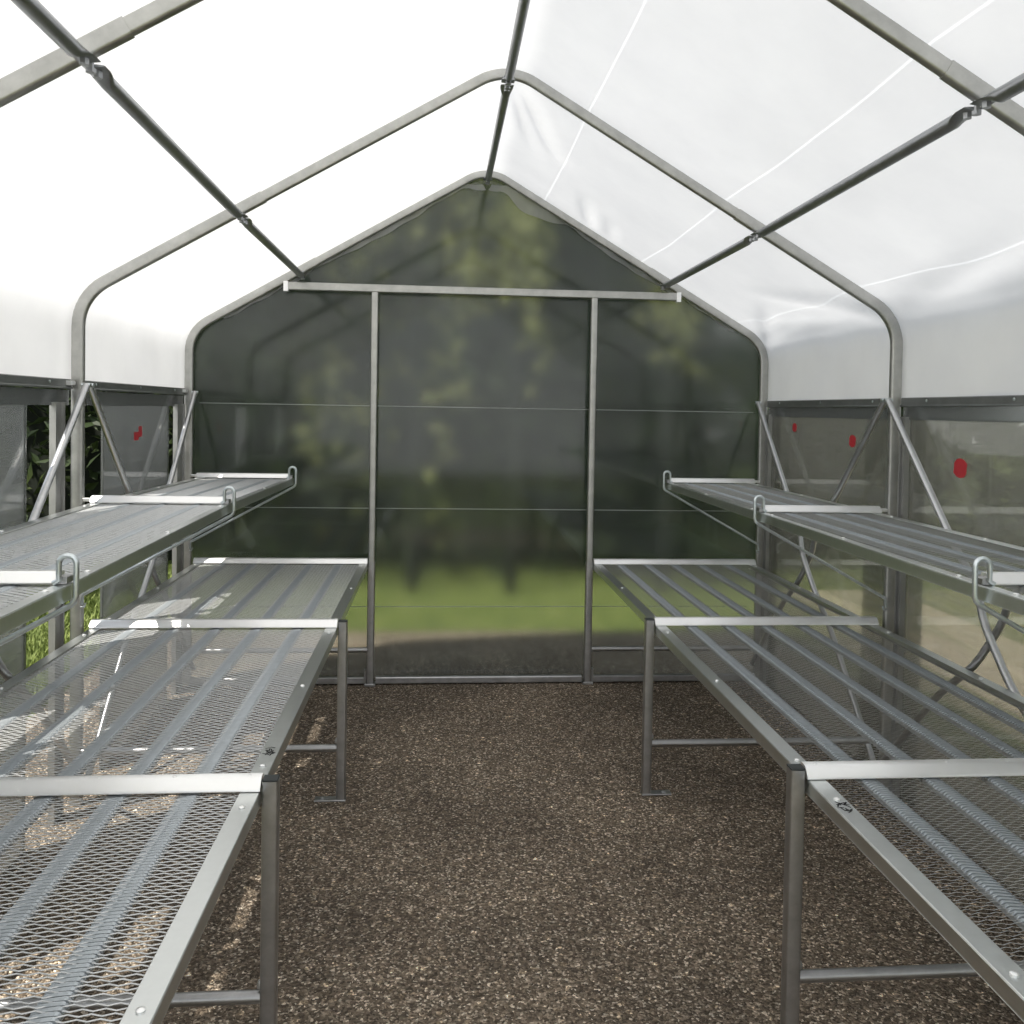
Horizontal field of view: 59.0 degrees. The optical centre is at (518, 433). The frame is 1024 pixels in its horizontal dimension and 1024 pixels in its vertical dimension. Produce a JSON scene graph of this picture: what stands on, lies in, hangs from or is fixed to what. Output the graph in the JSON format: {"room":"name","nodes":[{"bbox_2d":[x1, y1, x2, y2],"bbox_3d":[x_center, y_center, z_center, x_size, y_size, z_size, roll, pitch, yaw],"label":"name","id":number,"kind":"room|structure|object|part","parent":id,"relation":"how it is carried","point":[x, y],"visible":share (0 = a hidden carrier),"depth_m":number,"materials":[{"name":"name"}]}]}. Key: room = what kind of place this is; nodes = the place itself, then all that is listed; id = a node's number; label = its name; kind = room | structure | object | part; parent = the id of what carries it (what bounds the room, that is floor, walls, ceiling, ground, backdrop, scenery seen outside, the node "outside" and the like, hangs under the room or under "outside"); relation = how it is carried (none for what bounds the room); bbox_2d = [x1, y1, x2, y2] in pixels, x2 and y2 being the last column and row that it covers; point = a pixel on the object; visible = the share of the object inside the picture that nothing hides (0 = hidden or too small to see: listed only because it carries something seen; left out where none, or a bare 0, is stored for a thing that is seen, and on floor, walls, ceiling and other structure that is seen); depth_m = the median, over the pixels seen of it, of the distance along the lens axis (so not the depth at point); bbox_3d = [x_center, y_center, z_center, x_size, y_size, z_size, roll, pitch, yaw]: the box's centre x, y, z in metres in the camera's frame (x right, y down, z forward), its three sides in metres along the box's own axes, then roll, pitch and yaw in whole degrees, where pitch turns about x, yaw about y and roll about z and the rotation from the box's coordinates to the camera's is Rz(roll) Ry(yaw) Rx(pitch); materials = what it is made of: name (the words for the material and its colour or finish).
{"room":"greenhouse interior","nodes":[
{"label":"greenhouse interior","id":0,"kind":"room"},
{"bbox_2d":[26,565,170,719],"bbox_3d":[-0.976,1.380,14.010,60.000,0.288,52.000,1,1,-5],"label":"ground","id":1,"kind":"structure","parent":0,"point":[65,687],"depth_m":5.39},
{"bbox_2d":[26,560,171,716],"bbox_3d":[-3.312,1.348,5.277,1.679,0.142,7.152,1,1,-5],"label":"grass","id":2,"kind":"structure","parent":1,"relation":"on","point":[36,642],"depth_m":6.09,"materials":[{"name":"green plant"}]},
{"bbox_2d":[0,385,768,572],"bbox_3d":[-1.946,-2.174,9.580,10.752,7.179,3.938,1,1,-5],"label":"hedge","id":3,"kind":"object","parent":1,"relation":"on","point":[37,415],"visible":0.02,"depth_m":8.81,"materials":[{"name":"green plant"}]},
{"bbox_2d":[191,178,759,680],"bbox_3d":[-0.205,-0.029,5.310,3.380,2.978,0.006,1,1,-5],"label":"wall","id":4,"kind":"structure","parent":0,"point":[483,401],"depth_m":5.31,"materials":[{"name":"grey"}]},
{"bbox_2d":[0,0,1023,400],"bbox_3d":[0.077,-0.797,2.162,3.428,1.350,6.340,1,1,-5],"label":"ceiling","id":5,"kind":"structure","parent":0,"point":[767,105],"depth_m":3.14,"materials":[{"name":"white plastic"}]},
{"bbox_2d":[0,641,1023,1023],"bbox_3d":[0.003,1.584,2.604,4.600,0.100,7.900,1,1,-5],"label":"floor","id":6,"kind":"structure","parent":0,"point":[493,853],"depth_m":3.09,"materials":[{"name":"brown gravel"}]},
{"bbox_2d":[0,773,279,1023],"bbox_3d":[-1.081,1.159,2.082,1.038,0.738,0.046,1,1,-5],"label":"support","id":7,"kind":"object","parent":6,"relation":"on","point":[266,993],"visible":0.96,"depth_m":2.10,"materials":[{"name":"metal"}]},
{"bbox_3d":[-1.102,1.315,2.084,1.001,0.029,0.030,1,1,-5],"label":"rail","id":8,"kind":"part","parent":7,"relation":"part of","materials":[{"name":"metal"}]},
{"bbox_2d":[0,790,260,1023],"bbox_3d":[-1.013,0.859,1.293,0.964,0.042,1.562,1,1,-5],"label":"bench","id":9,"kind":"object","parent":7,"relation":"on","point":[150,1003],"visible":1,"depth_m":1.66,"materials":[{"name":"metal"}]},
{"bbox_3d":[-1.079,0.805,2.072,0.965,0.030,0.046,1,1,-5],"label":"rail","id":10,"kind":"part","parent":7,"relation":"part of","materials":[{"name":"metal"}]},
{"bbox_3d":[-0.584,1.168,2.124,0.037,0.723,0.037,1,1,-5],"label":"leg","id":11,"kind":"part","parent":7,"relation":"part of","materials":[{"name":"metal"}]},
{"bbox_2d":[81,618,347,801],"bbox_3d":[-1.214,1.116,3.641,1.038,0.740,0.046,1,1,-5],"label":"support","id":12,"kind":"object","parent":6,"relation":"on","point":[339,748],"visible":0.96,"depth_m":3.66,"materials":[{"name":"metal"}]},
{"bbox_2d":[0,628,336,802],"bbox_3d":[-1.147,0.816,2.853,0.964,0.045,1.561,1,2,-5],"label":"bench","id":13,"kind":"object","parent":12,"relation":"on","point":[271,754],"visible":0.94,"depth_m":2.75,"materials":[{"name":"metal"}]},
{"bbox_3d":[-1.235,1.272,3.644,1.001,0.029,0.030,1,1,-5],"label":"rail","id":14,"kind":"part","parent":12,"relation":"part of","materials":[{"name":"metal"}]},
{"bbox_3d":[-1.212,0.760,3.632,0.965,0.030,0.046,1,1,-5],"label":"rail","id":15,"kind":"part","parent":12,"relation":"part of","materials":[{"name":"metal"}]},
{"bbox_3d":[-0.766,1.487,3.690,0.125,0.012,0.044,1,1,-5],"label":"foot plate","id":16,"kind":"part","parent":12,"relation":"part of","materials":[{"name":"metal"}]},
{"bbox_3d":[-0.717,1.125,3.684,0.037,0.725,0.037,1,1,-5],"label":"leg","id":17,"kind":"part","parent":12,"relation":"part of","materials":[{"name":"metal"}]},
{"bbox_2d":[189,676,363,685],"bbox_3d":[-1.381,1.420,5.209,0.980,0.045,0.073,1,1,-5],"label":"rail","id":18,"kind":"object","parent":6,"relation":"on","point":[321,679],"visible":0.48,"depth_m":5.19,"materials":[{"name":"metal"}]},
{"bbox_2d":[364,292,378,686],"bbox_3d":[-0.837,0.324,5.194,0.064,2.257,0.060,1,1,-5],"label":"post","id":19,"kind":"object","parent":6,"relation":"on","point":[369,671],"visible":1,"depth_m":5.18,"materials":[{"name":"metal"}]},
{"bbox_2d":[193,557,367,652],"bbox_3d":[-1.359,0.975,5.132,1.001,0.543,0.046,1,1,-5],"label":"rail","id":20,"kind":"object","parent":19,"relation":"attached to","point":[214,560],"visible":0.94,"depth_m":5.12,"materials":[{"name":"metal"}]},
{"bbox_2d":[95,563,367,634],"bbox_3d":[-1.281,0.772,4.418,0.964,0.043,1.571,1,1,-5],"label":"bench","id":21,"kind":"object","parent":20,"relation":"on","point":[346,597],"visible":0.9,"depth_m":4.33,"materials":[{"name":"metal"}]},
{"bbox_3d":[-1.341,0.719,5.127,0.965,0.030,0.046,1,1,-5],"label":"rail","id":22,"kind":"part","parent":20,"relation":"part of","materials":[{"name":"metal"}]},
{"bbox_3d":[-1.363,1.232,5.139,1.001,0.029,0.030,1,1,-5],"label":"rail","id":23,"kind":"part","parent":20,"relation":"part of","materials":[{"name":"metal"}]},
{"bbox_2d":[283,281,680,302],"bbox_3d":[-0.186,-0.816,5.223,2.290,0.056,0.032,1,1,-5],"label":"header rail","id":24,"kind":"object","parent":19,"relation":"on","point":[307,286],"visible":1,"depth_m":5.21,"materials":[{"name":"metal"}]},
{"bbox_2d":[183,171,768,684],"bbox_3d":[-0.203,-0.030,5.279,3.391,2.981,0.030,1,1,-5],"label":"frame","id":25,"kind":"object","parent":6,"relation":"on","point":[206,321],"visible":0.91,"depth_m":5.22,"materials":[{"name":"grey metal"}]},
{"bbox_2d":[85,391,197,774],"bbox_3d":[-1.766,0.573,4.370,0.052,1.587,1.563,1,1,-5],"label":"brace","id":26,"kind":"object","parent":25,"relation":"attached to","point":[150,568],"visible":0.51,"depth_m":4.50,"materials":[{"name":"metal"}]},
{"bbox_2d":[189,466,296,550],"bbox_3d":[-1.557,0.423,5.141,0.596,0.488,0.051,1,1,-5],"label":"shelf bracket","id":27,"kind":"object","parent":25,"relation":"attached to","point":[198,474],"visible":0.98,"depth_m":5.12,"materials":[{"name":"metal"}]},
{"bbox_2d":[100,477,293,512],"bbox_3d":[-1.486,0.282,4.387,0.535,0.058,1.571,1,1,-5],"label":"shelf","id":28,"kind":"object","parent":27,"relation":"on","point":[248,490],"visible":0.78,"depth_m":4.39,"materials":[{"name":"metal"}]},
{"bbox_3d":[-1.577,0.238,5.138,0.542,0.026,0.042,1,1,-5],"label":"cross rail","id":29,"kind":"part","parent":27,"relation":"part of","materials":[{"name":"metal"}]},
{"bbox_2d":[663,470,759,552],"bbox_3d":[1.142,0.464,5.373,0.596,0.488,0.051,1,1,-5],"label":"shelf bracket","id":30,"kind":"object","parent":25,"relation":"attached to","point":[671,480],"visible":1,"depth_m":5.36,"materials":[{"name":"metal"}]},
{"bbox_3d":[1.167,0.280,5.375,0.542,0.026,0.042,1,1,-5],"label":"cross rail","id":31,"kind":"part","parent":30,"relation":"part of","materials":[{"name":"metal"}]},
{"bbox_2d":[665,482,876,519],"bbox_3d":[1.205,0.330,4.618,0.535,0.047,1.571,1,1,-5],"label":"shelf","id":32,"kind":"object","parent":30,"relation":"on","point":[719,495],"visible":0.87,"depth_m":4.59,"materials":[{"name":"metal"}]},
{"bbox_2d":[755,401,875,759],"bbox_3d":[1.474,0.623,4.649,0.052,1.587,1.563,1,1,-5],"label":"brace","id":33,"kind":"object","parent":25,"relation":"attached to","point":[758,403],"visible":0.65,"depth_m":4.61,"materials":[{"name":"metal"}]},
{"bbox_2d":[749,398,885,665],"bbox_3d":[1.491,0.623,4.651,0.050,1.587,1.563,1,1,-5],"label":"brace","id":34,"kind":"object","parent":25,"relation":"attached to","point":[881,406],"visible":0.56,"depth_m":4.19,"materials":[{"name":"metal"}]},
{"bbox_2d":[376,674,581,683],"bbox_3d":[-0.227,1.438,5.308,1.200,0.045,0.073,1,1,-5],"label":"rail","id":35,"kind":"object","parent":6,"relation":"on","point":[572,677],"visible":1,"depth_m":5.27,"materials":[{"name":"metal"}]},
{"bbox_2d":[69,68,902,804],"bbox_3d":[-0.068,0.013,3.709,3.391,2.981,0.030,1,1,-5],"label":"frame","id":36,"kind":"object","parent":6,"relation":"on","point":[81,309],"visible":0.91,"depth_m":3.65,"materials":[{"name":"grey metal"}]},
{"bbox_2d":[0,387,68,876],"bbox_3d":[-1.701,0.675,2.801,0.029,1.648,1.512,1,1,-5],"label":"panel","id":37,"kind":"object","parent":36,"relation":"attached to","point":[14,401],"visible":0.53,"depth_m":3.15,"materials":[{"name":"plastic"}]},
{"bbox_2d":[0,374,75,388],"bbox_3d":[-1.679,-0.172,2.780,0.038,0.038,1.512,1,1,-5],"label":"rail","id":38,"kind":"object","parent":36,"relation":"attached to","point":[5,379],"visible":1,"depth_m":3.21,"materials":[{"name":"metal"}]},
{"bbox_2d":[0,658,85,775],"bbox_3d":[-1.649,0.616,2.804,0.050,1.587,1.553,1,1,-5],"label":"brace","id":39,"kind":"object","parent":36,"relation":"attached to","point":[5,673],"visible":0.29,"depth_m":3.06,"materials":[{"name":"metal"}]},
{"bbox_2d":[0,383,91,608],"bbox_3d":[-1.632,0.616,2.806,0.052,1.587,1.553,1,1,-5],"label":"brace","id":40,"kind":"object","parent":36,"relation":"attached to","point":[50,476],"visible":0.7,"depth_m":3.29,"materials":[{"name":"metal"}]},
{"bbox_2d":[85,391,184,769],"bbox_3d":[-1.835,0.632,4.366,0.029,1.648,1.522,1,1,-5],"label":"panel","id":41,"kind":"object","parent":36,"relation":"attached to","point":[138,424],"visible":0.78,"depth_m":4.37,"materials":[{"name":"plastic"}]},
{"bbox_2d":[85,380,187,394],"bbox_3d":[-1.813,-0.214,4.345,0.038,0.038,1.522,1,1,-5],"label":"rail","id":42,"kind":"object","parent":36,"relation":"attached to","point":[101,386],"visible":0.91,"depth_m":4.28,"materials":[{"name":"metal"}]},
{"bbox_2d":[88,383,195,668],"bbox_3d":[-1.783,0.573,4.369,0.050,1.587,1.563,1,1,-5],"label":"brace","id":43,"kind":"object","parent":36,"relation":"attached to","point":[92,393],"visible":0.38,"depth_m":3.84,"materials":[{"name":"metal"}]},
{"bbox_2d":[80,486,235,607],"bbox_3d":[-1.425,0.447,3.600,0.596,0.488,0.051,1,1,-5],"label":"shelf bracket","id":44,"kind":"object","parent":36,"relation":"attached to","point":[94,498],"visible":1,"depth_m":3.58,"materials":[{"name":"metal"}]},
{"bbox_2d":[0,503,229,598],"bbox_3d":[-1.352,0.324,2.822,0.535,0.059,1.561,1,1,-5],"label":"shelf","id":45,"kind":"object","parent":44,"relation":"on","point":[127,528],"visible":0.96,"depth_m":2.79,"materials":[{"name":"metal"}]},
{"bbox_3d":[-1.444,0.262,3.598,0.542,0.026,0.042,1,1,-5],"label":"cross rail","id":46,"kind":"part","parent":44,"relation":"part of","materials":[{"name":"metal"}]},
{"bbox_2d":[82,64,247,220],"bbox_3d":[-1.028,-0.839,2.818,0.054,0.036,1.542,1,1,-5],"label":"pipe","id":47,"kind":"object","parent":36,"relation":"attached to","point":[103,76],"visible":0.92,"depth_m":2.49,"materials":[{"name":"grey metal"}]},
{"bbox_2d":[239,218,306,277],"bbox_3d":[-1.163,-0.872,4.383,0.054,0.036,1.552,1,1,-5],"label":"pipe","id":48,"kind":"object","parent":36,"relation":"attached to","point":[255,231],"visible":0.9,"depth_m":4.15,"materials":[{"name":"grey metal"}]},
{"bbox_2d":[483,84,513,182],"bbox_3d":[-0.110,-1.433,4.458,0.054,0.036,1.552,1,1,-5],"label":"pipe","id":49,"kind":"object","parent":36,"relation":"attached to","point":[505,94],"visible":0.91,"depth_m":4.20,"materials":[{"name":"grey metal"}]},
{"bbox_2d":[501,0,529,84],"bbox_3d":[0.024,-1.400,2.893,0.054,0.036,1.542,1,1,-5],"label":"pipe","id":50,"kind":"object","parent":36,"relation":"attached to","point":[508,78],"visible":1,"depth_m":3.21,"materials":[{"name":"grey metal"}]},
{"bbox_2d":[660,235,753,288],"bbox_3d":[0.921,-0.841,4.562,0.054,0.036,1.552,1,1,-5],"label":"pipe","id":51,"kind":"object","parent":36,"relation":"attached to","point":[746,241],"visible":0.86,"depth_m":4.35,"materials":[{"name":"grey metal"}]},
{"bbox_2d":[753,495,887,610],"bbox_3d":[1.274,0.504,3.833,0.596,0.488,0.051,1,1,-5],"label":"shelf bracket","id":52,"kind":"object","parent":36,"relation":"attached to","point":[764,508],"visible":1,"depth_m":3.82,"materials":[{"name":"metal"}]},
{"bbox_3d":[1.299,0.320,3.835,0.542,0.026,0.042,1,1,-5],"label":"cross rail","id":53,"kind":"part","parent":52,"relation":"part of","materials":[{"name":"metal"}]},
{"bbox_2d":[757,512,1023,596],"bbox_3d":[1.339,0.373,3.053,0.535,0.045,1.561,1,2,-5],"label":"shelf","id":54,"kind":"object","parent":52,"relation":"on","point":[852,542],"visible":0.97,"depth_m":2.98,"materials":[{"name":"metal"}]},
{"bbox_2d":[760,407,887,760],"bbox_3d":[1.544,0.683,4.657,0.034,1.648,1.522,1,1,-5],"label":"panel","id":55,"kind":"object","parent":36,"relation":"attached to","point":[815,447],"visible":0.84,"depth_m":4.58,"materials":[{"name":"plastic"}]},
{"bbox_2d":[766,398,886,406],"bbox_3d":[1.548,-0.153,4.635,0.038,0.038,1.522,1,1,-5],"label":"rail","id":56,"kind":"object","parent":36,"relation":"attached to","point":[874,402],"visible":0.75,"depth_m":4.53,"materials":[{"name":"metal"}]},
{"bbox_2d":[750,107,981,237],"bbox_3d":[1.056,-0.807,2.997,0.054,0.036,1.542,1,1,-5],"label":"pipe","id":57,"kind":"object","parent":36,"relation":"attached to","point":[958,118],"visible":0.94,"depth_m":2.70,"materials":[{"name":"grey metal"}]},
{"bbox_2d":[880,591,1018,759],"bbox_3d":[1.625,0.665,3.086,0.050,1.587,1.553,1,1,-5],"label":"brace","id":58,"kind":"object","parent":36,"relation":"attached to","point":[999,627],"visible":0.49,"depth_m":3.19,"materials":[{"name":"metal"}]},
{"bbox_2d":[884,398,1023,716],"bbox_3d":[1.608,0.665,3.085,0.052,1.587,1.553,1,1,-5],"label":"brace","id":59,"kind":"object","parent":36,"relation":"attached to","point":[983,619],"visible":0.8,"depth_m":3.40,"materials":[{"name":"metal"}]},
{"bbox_2d":[889,406,1023,899],"bbox_3d":[1.678,0.726,3.092,0.034,1.648,1.512,1,1,-5],"label":"panel","id":60,"kind":"object","parent":36,"relation":"attached to","point":[971,458],"visible":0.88,"depth_m":3.39,"materials":[{"name":"plastic"}]},
{"bbox_2d":[900,395,1023,406],"bbox_3d":[1.682,-0.111,3.070,0.038,0.038,1.512,1,1,-5],"label":"rail","id":61,"kind":"object","parent":36,"relation":"attached to","point":[1002,400],"visible":1,"depth_m":3.36,"materials":[{"name":"metal"}]},
{"bbox_2d":[0,0,1023,135],"bbox_3d":[0.066,0.046,2.150,3.391,2.999,0.030,1,1,-5],"label":"frame","id":62,"kind":"object","parent":6,"relation":"on","point":[121,30],"visible":0.94,"depth_m":2.05,"materials":[{"name":"grey metal"}]},
{"bbox_2d":[0,553,79,645],"bbox_3d":[-1.292,0.508,2.041,0.596,0.488,0.051,1,1,-5],"label":"shelf bracket","id":63,"kind":"object","parent":62,"relation":"attached to","point":[58,576],"visible":1,"depth_m":2.04,"materials":[{"name":"metal"}]},
{"bbox_3d":[-1.311,0.323,2.039,0.542,0.026,0.042,1,1,-5],"label":"cross rail","id":64,"kind":"part","parent":63,"relation":"part of","materials":[{"name":"metal"}]},
{"bbox_2d":[0,583,70,635],"bbox_3d":[-1.218,0.375,1.262,0.535,0.042,1.562,1,1,-5],"label":"shelf","id":65,"kind":"object","parent":63,"relation":"on","point":[12,616],"visible":1,"depth_m":1.92,"materials":[{"name":"metal"}]},
{"bbox_3d":[-1.218,0.364,1.263,0.515,0.002,1.560,1,1,-5],"label":"panel","id":66,"kind":"part","parent":65,"relation":"part of","materials":[{"name":"metal"}]},
{"bbox_2d":[11,0,100,65],"bbox_3d":[-0.894,-0.808,1.257,0.054,0.036,1.543,1,1,-5],"label":"pipe","id":67,"kind":"object","parent":62,"relation":"attached to","point":[34,10],"visible":1,"depth_m":1.83,"materials":[{"name":"grey metal"}]},
{"bbox_2d":[970,73,1023,109],"bbox_3d":[1.190,-0.776,1.437,0.054,0.036,1.543,1,1,-5],"label":"pipe","id":68,"kind":"object","parent":62,"relation":"attached to","point":[1015,86],"visible":1,"depth_m":2.09,"materials":[{"name":"grey metal"}]},
{"bbox_2d":[971,556,1023,633],"bbox_3d":[1.407,0.549,2.273,0.596,0.488,0.051,1,1,-5],"label":"shelf bracket","id":69,"kind":"object","parent":62,"relation":"attached to","point":[992,578],"visible":1,"depth_m":2.23,"materials":[{"name":"metal"}]},
{"bbox_2d":[977,584,1023,615],"bbox_3d":[1.472,0.416,1.493,0.535,0.042,1.562,1,1,-5],"label":"shelf","id":70,"kind":"object","parent":69,"relation":"on","point":[1011,600],"visible":0.99,"depth_m":2.16,"materials":[{"name":"metal"}]},
{"bbox_3d":[1.473,0.405,1.492,0.515,0.002,1.560,1,1,-5],"label":"panel","id":71,"kind":"part","parent":70,"relation":"part of","materials":[{"name":"metal"}]},
{"bbox_3d":[1.432,0.364,2.275,0.542,0.026,0.042,1,1,-5],"label":"cross rail","id":72,"kind":"part","parent":69,"relation":"part of","materials":[{"name":"metal"}]},
{"bbox_2d":[581,298,597,684],"bbox_3d":[0.426,0.343,5.303,0.064,2.257,0.060,1,1,-5],"label":"post","id":73,"kind":"object","parent":6,"relation":"on","point":[587,669],"visible":1,"depth_m":5.29,"materials":[{"name":"metal"}]},
{"bbox_2d":[591,558,755,650],"bbox_3d":[0.931,1.009,5.329,1.001,0.544,0.046,1,1,-5],"label":"rail","id":74,"kind":"object","parent":73,"relation":"attached to","point":[595,560],"visible":0.91,"depth_m":5.31,"materials":[{"name":"metal"}]},
{"bbox_3d":[0.927,1.267,5.336,1.001,0.029,0.030,1,1,-5],"label":"rail","id":75,"kind":"part","parent":74,"relation":"part of","materials":[{"name":"metal"}]},
{"bbox_3d":[0.922,0.752,5.321,0.965,0.030,0.046,1,1,-5],"label":"rail","id":76,"kind":"part","parent":74,"relation":"part of","materials":[{"name":"metal"}]},
{"bbox_2d":[593,563,875,633],"bbox_3d":[0.983,0.803,4.612,0.964,0.047,1.571,1,1,-5],"label":"bench","id":77,"kind":"object","parent":74,"relation":"on","point":[641,610],"visible":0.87,"depth_m":4.53,"materials":[{"name":"metal"}]},
{"bbox_2d":[593,673,754,681],"bbox_3d":[0.926,1.455,5.408,0.980,0.045,0.073,1,1,-5],"label":"rail","id":78,"kind":"object","parent":6,"relation":"on","point":[596,677],"visible":0.6,"depth_m":5.36,"materials":[{"name":"metal"}]},
{"bbox_2d":[640,616,878,795],"bbox_3d":[1.039,1.148,3.835,1.038,0.744,0.046,1,1,-5],"label":"support","id":79,"kind":"object","parent":6,"relation":"on","point":[648,743],"visible":0.94,"depth_m":3.80,"materials":[{"name":"metal"}]},
{"bbox_3d":[0.542,1.142,3.792,0.037,0.729,0.037,1,1,-5],"label":"leg","id":80,"kind":"part","parent":79,"relation":"part of","materials":[{"name":"metal"}]},
{"bbox_3d":[0.578,1.507,3.805,0.125,0.012,0.044,1,1,-5],"label":"foot plate","id":81,"kind":"part","parent":79,"relation":"part of","materials":[{"name":"metal"}]},
{"bbox_3d":[1.055,1.307,3.841,1.001,0.029,0.030,1,1,-5],"label":"rail","id":82,"kind":"part","parent":79,"relation":"part of","materials":[{"name":"metal"}]},
{"bbox_3d":[1.050,0.791,3.826,0.965,0.030,0.046,1,1,-5],"label":"rail","id":83,"kind":"part","parent":79,"relation":"part of","materials":[{"name":"metal"}]},
{"bbox_2d":[655,625,1023,782],"bbox_3d":[1.117,0.846,3.047,0.964,0.043,1.561,1,1,-5],"label":"bench","id":84,"kind":"object","parent":79,"relation":"on","point":[771,742],"visible":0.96,"depth_m":2.94,"materials":[{"name":"metal"}]},
{"bbox_2d":[780,758,1023,1023],"bbox_3d":[1.173,1.191,2.276,1.038,0.744,0.046,1,1,-5],"label":"support","id":85,"kind":"object","parent":6,"relation":"on","point":[792,973],"visible":0.94,"depth_m":2.23,"materials":[{"name":"metal"}]},
{"bbox_3d":[0.676,1.185,2.233,0.037,0.728,0.037,1,1,-5],"label":"leg","id":86,"kind":"part","parent":85,"relation":"part of","materials":[{"name":"metal"}]},
{"bbox_3d":[1.188,1.350,2.281,1.001,0.029,0.030,1,1,-5],"label":"rail","id":87,"kind":"part","parent":85,"relation":"part of","materials":[{"name":"metal"}]},
{"bbox_3d":[1.184,0.834,2.267,0.965,0.030,0.046,1,1,-5],"label":"rail","id":88,"kind":"part","parent":85,"relation":"part of","materials":[{"name":"metal"}]},
{"bbox_2d":[805,776,1023,1021],"bbox_3d":[1.250,0.888,1.487,0.964,0.042,1.562,1,1,-5],"label":"bench","id":89,"kind":"object","parent":85,"relation":"on","point":[994,966],"visible":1,"depth_m":1.84,"materials":[{"name":"metal"}]}
]}

